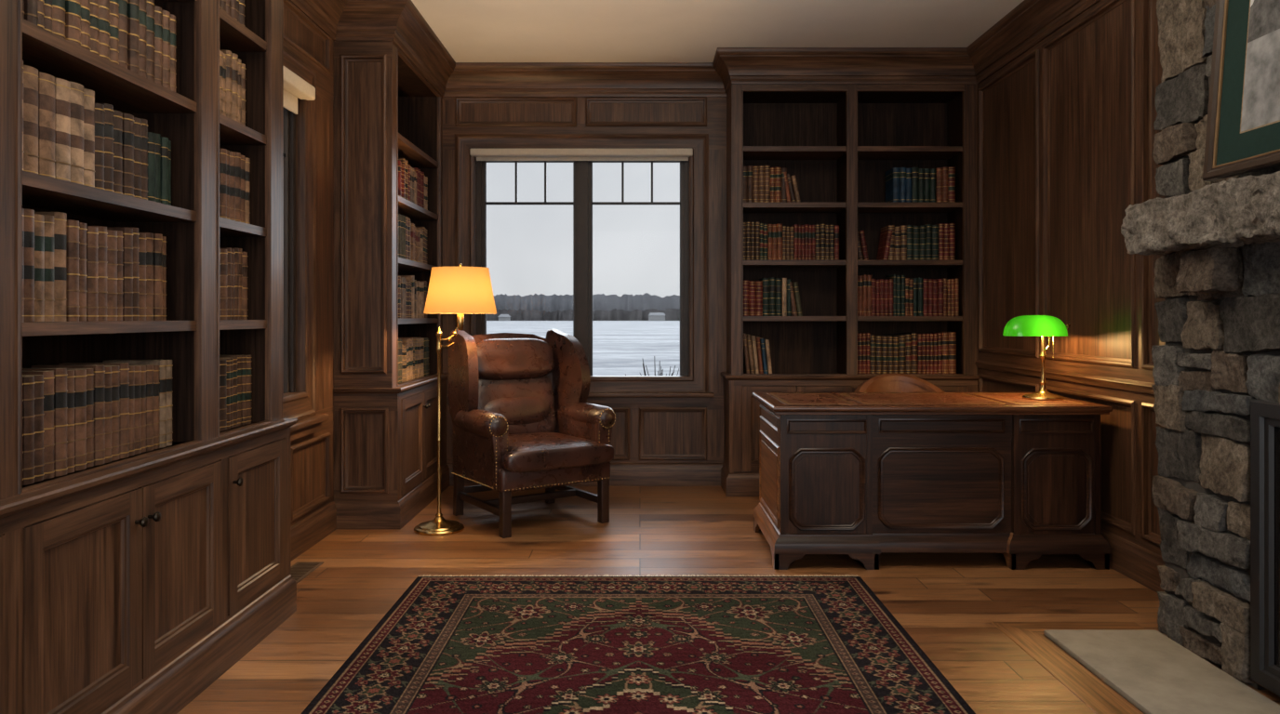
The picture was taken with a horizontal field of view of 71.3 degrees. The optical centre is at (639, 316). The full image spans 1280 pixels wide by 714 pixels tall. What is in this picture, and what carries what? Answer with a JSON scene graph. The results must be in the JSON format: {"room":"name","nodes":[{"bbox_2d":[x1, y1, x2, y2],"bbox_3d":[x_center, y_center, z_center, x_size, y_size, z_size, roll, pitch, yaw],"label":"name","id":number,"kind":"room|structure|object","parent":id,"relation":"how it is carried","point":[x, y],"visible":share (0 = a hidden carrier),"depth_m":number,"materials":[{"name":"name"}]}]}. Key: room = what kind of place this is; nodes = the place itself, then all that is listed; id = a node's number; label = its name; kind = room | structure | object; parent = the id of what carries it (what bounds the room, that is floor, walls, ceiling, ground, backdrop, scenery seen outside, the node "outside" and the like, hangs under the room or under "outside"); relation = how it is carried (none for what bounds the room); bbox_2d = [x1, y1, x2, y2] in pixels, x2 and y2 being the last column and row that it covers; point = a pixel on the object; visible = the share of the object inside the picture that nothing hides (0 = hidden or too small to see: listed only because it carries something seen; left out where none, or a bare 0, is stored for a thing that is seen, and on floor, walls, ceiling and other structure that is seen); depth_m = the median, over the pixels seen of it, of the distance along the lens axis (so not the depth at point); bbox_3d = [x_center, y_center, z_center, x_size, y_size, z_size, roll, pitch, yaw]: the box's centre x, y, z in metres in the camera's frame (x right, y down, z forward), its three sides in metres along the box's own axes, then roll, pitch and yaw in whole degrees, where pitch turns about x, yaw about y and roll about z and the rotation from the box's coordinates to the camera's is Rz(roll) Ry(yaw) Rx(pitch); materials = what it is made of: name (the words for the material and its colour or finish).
{"room":"home office","nodes":[
{"label":"home office","id":0,"kind":"room"},
{"bbox_2d":[283,0,333,526],"bbox_3d":[-1.789,-0.285,2.100,0.142,2.990,8.600,0,0,0],"label":"wall","id":1,"kind":"structure","parent":0,"point":[308,50],"depth_m":4.73,"materials":[{"name":"brown wood"}]},
{"bbox_2d":[283,107,295,393],"bbox_3d":[-1.825,-0.340,4.170,0.090,1.700,0.900,0,0,0],"label":"window","id":2,"kind":"structure","parent":1,"relation":"in","point":[289,117],"depth_m":4.59,"materials":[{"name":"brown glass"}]},
{"bbox_2d":[283,66,315,114],"bbox_3d":[-1.728,-1.115,4.180,0.087,0.150,0.920,0,0,0],"label":"roller blind","id":3,"kind":"object","parent":1,"relation":"attached to","point":[295,86],"visible":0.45,"depth_m":4.47,"materials":[{"name":"fabric"}]},
{"bbox_2d":[291,413,328,440],"bbox_3d":[-1.742,0.569,4.235,0.135,0.083,1.150,0,0,0],"label":"window sill","id":4,"kind":"structure","parent":1,"relation":"attached to","point":[304,427],"depth_m":4.56,"materials":[{"name":"brown wood"}]},
{"bbox_2d":[291,501,336,560],"bbox_3d":[-1.731,1.130,4.365,0.022,0.160,1.410,0,0,0],"label":"baseboard","id":5,"kind":"structure","parent":1,"relation":"attached to","point":[305,534],"depth_m":4.71,"materials":[{"name":"brown wood"}]},
{"bbox_2d":[421,97,726,463],"bbox_3d":[0.270,-0.285,6.479,4.360,2.990,0.242,0,0,0],"label":"wall","id":6,"kind":"structure","parent":0,"point":[641,433],"depth_m":6.38,"materials":[{"name":"brown wood"}]},
{"bbox_2d":[448,392,714,403],"bbox_3d":[-0.415,0.581,6.380,1.880,0.078,0.160,0,0,0],"label":"window sill","id":7,"kind":"structure","parent":6,"relation":"attached to","point":[593,397],"depth_m":6.31,"materials":[{"name":"brown wood"}]},
{"bbox_2d":[469,148,693,160],"bbox_3d":[-0.415,-1.153,6.369,1.580,0.075,0.087,0,0,0],"label":"roller blind","id":8,"kind":"object","parent":6,"relation":"attached to","point":[481,154],"visible":1,"depth_m":6.33,"materials":[{"name":"fabric"}]},
{"bbox_2d":[476,160,688,375],"bbox_3d":[-0.415,-0.320,6.488,1.540,1.740,0.125,0,0,0],"label":"window","id":9,"kind":"structure","parent":6,"relation":"in","point":[582,203],"depth_m":6.48,"materials":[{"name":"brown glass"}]},
{"bbox_2d":[446,463,723,486],"bbox_3d":[-0.375,1.130,6.371,2.030,0.160,0.022,0,0,0],"label":"baseboard","id":10,"kind":"structure","parent":6,"relation":"attached to","point":[621,474],"depth_m":6.36,"materials":[{"name":"brown wood"}]},
{"bbox_2d":[411,0,1024,62],"bbox_3d":[0.270,-1.840,2.200,4.360,0.120,8.800,0,0,0],"label":"ceiling","id":11,"kind":"structure","parent":0,"point":[471,31],"depth_m":5.47,"materials":[{"name":"paint"}]},
{"bbox_2d":[177,486,1279,713],"bbox_3d":[0.270,1.270,2.200,4.360,0.120,8.800,0,0,0],"label":"floor","id":12,"kind":"structure","parent":0,"point":[948,604],"depth_m":4.17,"materials":[{"name":"brown wood"}]},
{"bbox_2d":[0,0,297,713],"bbox_3d":[-1.577,-0.275,1.933,0.367,2.970,3.466,0,0,0],"label":"bookcase","id":13,"kind":"object","parent":12,"relation":"on","point":[130,585],"visible":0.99,"depth_m":2.79,"materials":[{"name":"brown wood"}]},
{"bbox_2d":[22,0,252,485],"bbox_3d":[-1.615,-0.473,2.349,0.205,1.785,2.289,0,0,0],"label":"books","id":14,"kind":"object","parent":13,"relation":"in","point":[76,416],"visible":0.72,"depth_m":2.54,"materials":[{"name":"brown leather"}]},
{"bbox_2d":[291,561,323,584],"bbox_3d":[-1.615,1.208,4.210,0.130,0.005,0.340,0,0,0],"label":"floor vent","id":15,"kind":"object","parent":12,"relation":"in","point":[300,570],"visible":0.67,"depth_m":4.26,"materials":[{"name":"brown metal"}]},
{"bbox_2d":[333,40,449,529],"bbox_3d":[-1.552,-0.275,5.720,0.417,2.970,1.321,0,0,0],"label":"bookcase","id":16,"kind":"object","parent":12,"relation":"on","point":[386,111],"visible":0.94,"depth_m":5.10,"materials":[{"name":"brown wood"}]},
{"bbox_2d":[398,158,428,384],"bbox_3d":[-1.565,-0.287,5.703,0.214,1.393,1.026,0,0,0],"label":"books","id":17,"kind":"object","parent":16,"relation":"in","point":[413,353],"visible":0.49,"depth_m":5.75,"materials":[{"name":"brown leather"}]},
{"bbox_2d":[413,263,496,535],"bbox_3d":[-1.044,0.455,5.050,0.464,1.510,0.406,0,0,0],"label":"floor lamp","id":18,"kind":"object","parent":12,"relation":"on","point":[460,290],"visible":1,"depth_m":4.93,"materials":[{"name":"gold metal"}]},
{"bbox_2d":[447,328,615,538],"bbox_3d":[-0.658,0.645,5.335,0.845,1.129,0.853,0,0,-34],"label":"wingback armchair","id":19,"kind":"object","parent":12,"relation":"on","point":[522,420],"visible":1,"depth_m":5.32,"materials":[{"name":"brown leather"}]},
{"bbox_2d":[300,574,975,713],"bbox_3d":[-0.003,1.204,2.615,2.043,0.011,3.110,0,0,0],"label":"rug","id":20,"kind":"object","parent":12,"relation":"on","point":[476,645],"visible":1,"depth_m":3.21,"materials":[{"name":"fabric"}]},
{"bbox_2d":[720,84,980,496],"bbox_3d":[1.427,-0.275,6.181,1.706,2.970,0.437,0,0,0],"label":"bookcase","id":21,"kind":"object","parent":12,"relation":"on","point":[839,143],"visible":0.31,"depth_m":6.23,"materials":[{"name":"brown wood"}]},
{"bbox_2d":[743,165,959,373],"bbox_3d":[1.438,-0.316,6.204,1.486,1.435,0.216,0,0,0],"label":"books","id":22,"kind":"object","parent":21,"relation":"in","point":[935,353],"visible":0.95,"depth_m":6.11,"materials":[{"name":"multicoloured leather"}]},
{"bbox_2d":[854,373,945,392],"bbox_3d":[1.585,0.784,5.330,0.614,0.852,0.541,0,0,0],"label":"desk chair","id":23,"kind":"object","parent":12,"relation":"on","point":[886,382],"visible":0.05,"depth_m":5.53,"materials":[{"name":"leather"}]},
{"bbox_2d":[752,392,1112,570],"bbox_3d":[1.442,0.819,4.650,1.615,0.782,0.800,0,0,0],"label":"executive desk","id":24,"kind":"object","parent":12,"relation":"on","point":[861,476],"visible":0.99,"depth_m":4.29,"materials":[{"name":"brown wood"}]},
{"bbox_2d":[1002,315,1070,400],"bbox_3d":[2.058,0.211,4.620,0.341,0.433,0.200,0,0,0],"label":"lamp","id":25,"kind":"object","parent":24,"relation":"on","point":[1023,326],"visible":1,"depth_m":4.57,"materials":[{"name":"green glass"}]},
{"bbox_2d":[991,622,1145,713],"bbox_3d":[1.669,1.209,2.213,0.562,0.002,2.627,0,0,0],"label":"trim","id":26,"kind":"structure","parent":12,"relation":"on","point":[1030,637],"depth_m":3.12,"materials":[{"name":"brown wood"}]},
{"bbox_2d":[1044,629,1279,713],"bbox_3d":[1.742,1.199,2.143,0.425,0.022,2.485,0,0,0],"label":"hearth","id":27,"kind":"object","parent":12,"relation":"on","point":[1153,673],"visible":1,"depth_m":2.96,"materials":[{"name":"stone"}]},
{"bbox_2d":[1151,0,1279,697],"bbox_3d":[2.114,-0.281,2.118,0.333,3.005,2.636,0,0,0],"label":"fireplace","id":28,"kind":"object","parent":12,"relation":"on","point":[1217,499],"visible":0.6,"depth_m":3.09,"materials":[{"name":"grey stone"}]},
{"bbox_2d":[1122,167,1279,294],"bbox_3d":[1.900,-0.250,2.262,0.183,0.358,2.249,0,0,0],"label":"fireplace mantel","id":29,"kind":"object","parent":28,"relation":"attached to","point":[1205,225],"depth_m":2.93,"materials":[{"name":"grey stone"}]},
{"bbox_2d":[1202,0,1279,181],"bbox_3d":[1.881,-0.899,2.455,0.100,0.919,0.910,0,0,0],"label":"framed picture","id":30,"kind":"object","parent":28,"relation":"on","point":[1243,137],"visible":1,"depth_m":2.76,"materials":[{"name":"brown wood"}]},
{"bbox_2d":[974,0,1165,556],"bbox_3d":[2.354,-0.285,2.100,0.192,2.990,8.600,0,0,0],"label":"wall","id":31,"kind":"structure","parent":0,"point":[1066,130],"depth_m":4.59,"materials":[{"name":"brown wood"}]},
{"bbox_2d":[289,0,1100,97],"bbox_3d":[0.270,-1.672,3.291,4.024,0.214,6.182,0,0,0],"label":"trim","id":32,"kind":"structure","parent":31,"relation":"attached to","point":[398,21],"depth_m":5.98,"materials":[{"name":"brown wood"}]},
{"bbox_2d":[1100,528,1165,592],"bbox_3d":[2.271,1.130,4.720,0.022,0.160,2.560,0,0,0],"label":"baseboard","id":33,"kind":"structure","parent":31,"relation":"attached to","point":[1139,564],"depth_m":4.08,"materials":[{"name":"brown wood"}]},
{"label":"outside","id":34,"kind":"structure","parent":0,"visible":0},
{"bbox_2d":[486,320,679,375],"bbox_3d":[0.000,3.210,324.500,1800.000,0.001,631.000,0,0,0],"label":"frozen lake","id":35,"kind":"structure","parent":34,"point":[620,348],"depth_m":112.05,"materials":[{"name":"white ice"}]},
{"bbox_2d":[497,312,665,320],"bbox_3d":[-39.500,0.460,610.000,114.000,5.700,10.000,0,0,0],"label":"houses","id":36,"kind":"structure","parent":35,"relation":"on","point":[652,316],"depth_m":606.04},
{"bbox_2d":[486,307,679,320],"bbox_3d":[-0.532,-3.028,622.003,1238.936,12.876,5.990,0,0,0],"label":"shore woods","id":37,"kind":"object","parent":35,"relation":"on","point":[672,314],"visible":0.06,"depth_m":621.93,"materials":[{"name":"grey plant"}]},
{"bbox_2d":[493,293,679,312],"bbox_3d":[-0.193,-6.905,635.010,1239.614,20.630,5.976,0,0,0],"label":"treeline","id":38,"kind":"object","parent":35,"relation":"on","point":[540,302],"visible":0.06,"depth_m":634.97,"materials":[{"name":"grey plant"}]},
{"bbox_3d":[-5.000,2.410,-3.000,70.000,1.600,34.000,0,0,0],"label":"bank","id":39,"kind":"object","parent":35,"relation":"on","visible":0},
{"bbox_2d":[625,356,679,375],"bbox_3d":[0.164,1.122,8.195,0.609,1.498,0.459,0,0,0],"label":"bare shrub","id":40,"kind":"object","parent":39,"relation":"on","point":[654,356],"visible":0.06,"depth_m":8.29,"materials":[{"name":"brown plant"}]}
]}

